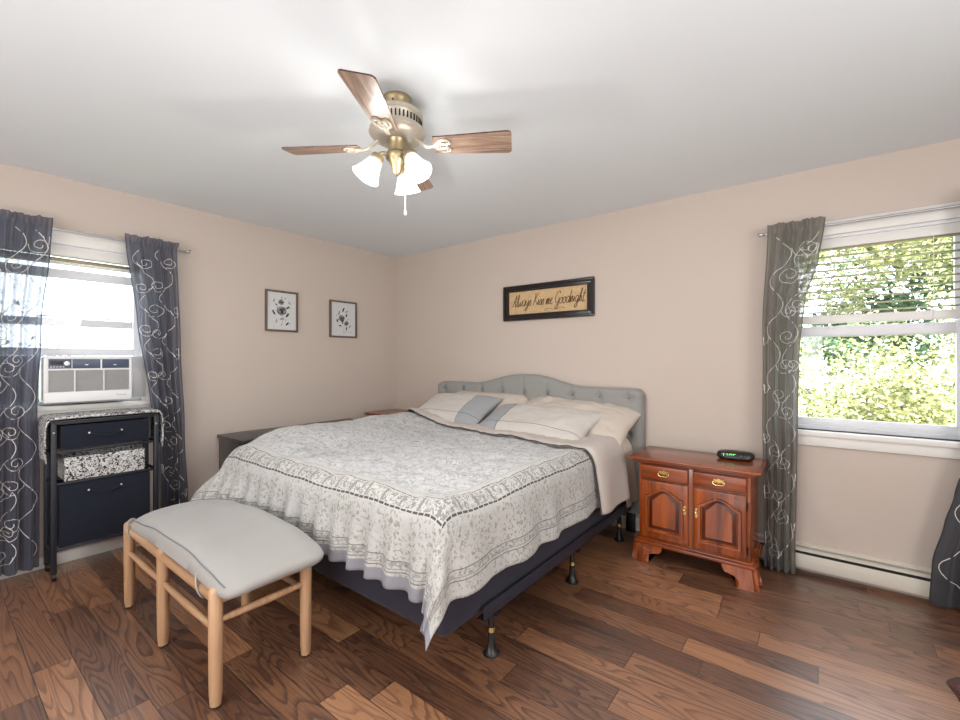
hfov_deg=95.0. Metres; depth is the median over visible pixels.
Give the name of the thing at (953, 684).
wooden chair
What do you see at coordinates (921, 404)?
shrub
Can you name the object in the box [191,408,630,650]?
comforter
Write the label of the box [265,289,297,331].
framed print
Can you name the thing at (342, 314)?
framed print
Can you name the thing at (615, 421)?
pillow
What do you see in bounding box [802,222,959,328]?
blind
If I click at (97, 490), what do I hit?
rolling cart
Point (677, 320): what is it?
wall
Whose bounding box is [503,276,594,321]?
wall sign
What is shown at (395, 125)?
ceiling fan
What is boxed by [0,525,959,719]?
floor
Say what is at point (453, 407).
pillow
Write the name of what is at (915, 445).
window
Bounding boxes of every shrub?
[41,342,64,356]
[798,294,939,420]
[798,337,954,425]
[849,245,954,419]
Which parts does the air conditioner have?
control panel, accordion panel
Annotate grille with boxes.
[48,370,128,391]
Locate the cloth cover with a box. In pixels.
[38,407,163,463]
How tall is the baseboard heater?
0.148 m
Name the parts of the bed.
leg, headboard, rail, leg, leg, headboard leg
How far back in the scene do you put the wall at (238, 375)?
3.67 m
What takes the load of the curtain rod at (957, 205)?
attached to the wall at (677, 320)
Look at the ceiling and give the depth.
1.94 m
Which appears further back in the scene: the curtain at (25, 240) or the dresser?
the dresser
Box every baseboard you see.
[0,537,135,579]
[610,515,639,531]
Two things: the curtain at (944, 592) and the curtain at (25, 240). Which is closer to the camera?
the curtain at (944, 592)
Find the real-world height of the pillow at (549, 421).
0.255 m
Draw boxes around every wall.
[0,163,395,557]
[396,138,959,599]
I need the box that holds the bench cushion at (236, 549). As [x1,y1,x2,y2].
[126,499,323,598]
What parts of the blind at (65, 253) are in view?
rail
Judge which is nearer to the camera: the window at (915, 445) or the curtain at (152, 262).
the window at (915, 445)
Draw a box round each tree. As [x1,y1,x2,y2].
[800,236,954,418]
[800,247,952,383]
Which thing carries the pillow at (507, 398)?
on the bed
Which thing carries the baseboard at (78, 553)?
attached to the wall at (238, 375)
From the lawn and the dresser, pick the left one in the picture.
the dresser
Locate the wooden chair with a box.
[946,677,959,701]
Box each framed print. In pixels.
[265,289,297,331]
[329,299,356,337]
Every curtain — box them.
[0,209,52,575]
[125,233,187,507]
[762,216,825,573]
[929,478,959,608]
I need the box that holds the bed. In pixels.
[312,374,645,658]
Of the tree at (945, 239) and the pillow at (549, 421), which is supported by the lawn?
the tree at (945, 239)
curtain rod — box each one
[52,228,189,253]
[758,204,959,236]
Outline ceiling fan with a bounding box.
[282,69,511,215]
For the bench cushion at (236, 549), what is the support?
on the bench
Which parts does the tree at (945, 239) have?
stem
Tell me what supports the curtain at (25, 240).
hanging from the curtain rod at (57, 229)
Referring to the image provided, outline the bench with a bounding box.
[123,521,311,708]
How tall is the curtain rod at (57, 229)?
0.039 m
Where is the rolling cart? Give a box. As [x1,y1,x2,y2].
[43,412,159,581]
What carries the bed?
on the floor
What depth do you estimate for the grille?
2.78 m
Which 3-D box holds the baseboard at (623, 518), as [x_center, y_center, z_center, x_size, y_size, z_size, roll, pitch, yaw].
[0.397,1.235,3.917,3.386,0.100,0.014,0,0,38]
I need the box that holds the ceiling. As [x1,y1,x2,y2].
[0,0,959,257]
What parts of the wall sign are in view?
lettered panel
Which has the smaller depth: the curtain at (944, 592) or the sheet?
the curtain at (944, 592)
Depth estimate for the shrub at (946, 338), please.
5.08 m
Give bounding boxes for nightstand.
[365,409,406,414]
[628,446,767,592]
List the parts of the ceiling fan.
blade, lamp shade, blade, light arm, pull chain, bulb, lamp shade, light arm, bulb, lamp shade, blade, blade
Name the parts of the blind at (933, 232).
rail, lift cord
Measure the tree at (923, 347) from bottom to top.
5.799 m
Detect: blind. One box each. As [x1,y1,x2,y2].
[50,246,129,272]
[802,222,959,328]
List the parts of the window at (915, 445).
sill, sash, sash, casing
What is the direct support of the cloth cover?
on the rolling cart
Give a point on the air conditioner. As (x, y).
(62, 379)
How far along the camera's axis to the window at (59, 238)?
2.92 m
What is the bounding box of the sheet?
[622,438,638,507]
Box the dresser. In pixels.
[217,418,352,469]
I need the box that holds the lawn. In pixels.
[798,395,954,419]
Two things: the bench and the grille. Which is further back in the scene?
the grille
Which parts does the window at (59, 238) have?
sash, sash, sill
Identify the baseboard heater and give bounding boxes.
[758,533,930,596]
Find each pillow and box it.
[414,393,501,423]
[457,391,527,420]
[479,404,601,439]
[526,396,640,451]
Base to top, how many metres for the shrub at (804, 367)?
3.096 m
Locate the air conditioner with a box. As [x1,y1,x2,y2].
[38,356,145,403]
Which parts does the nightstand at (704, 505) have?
bail pull, raised panel, drawer, door, moulding, bail pull, raised panel, drawer, door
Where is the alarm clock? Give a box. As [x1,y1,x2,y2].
[717,449,754,461]
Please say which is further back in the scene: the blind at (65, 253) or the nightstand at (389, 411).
the nightstand at (389, 411)
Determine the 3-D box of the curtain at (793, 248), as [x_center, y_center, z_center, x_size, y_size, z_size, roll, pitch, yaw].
[1.875,0.219,2.638,0.308,2.112,0.087,0,0,31]
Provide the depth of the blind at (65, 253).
2.88 m
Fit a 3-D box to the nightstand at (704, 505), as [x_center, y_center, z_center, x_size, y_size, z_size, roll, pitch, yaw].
[1.372,0.951,2.785,0.725,0.668,0.437,0,0,38]
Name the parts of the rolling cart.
post, post, rail, rail, rail, rail, drawer, hamper drawer, handle, handle, post, post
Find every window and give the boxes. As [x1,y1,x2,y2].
[38,230,150,419]
[798,201,959,458]

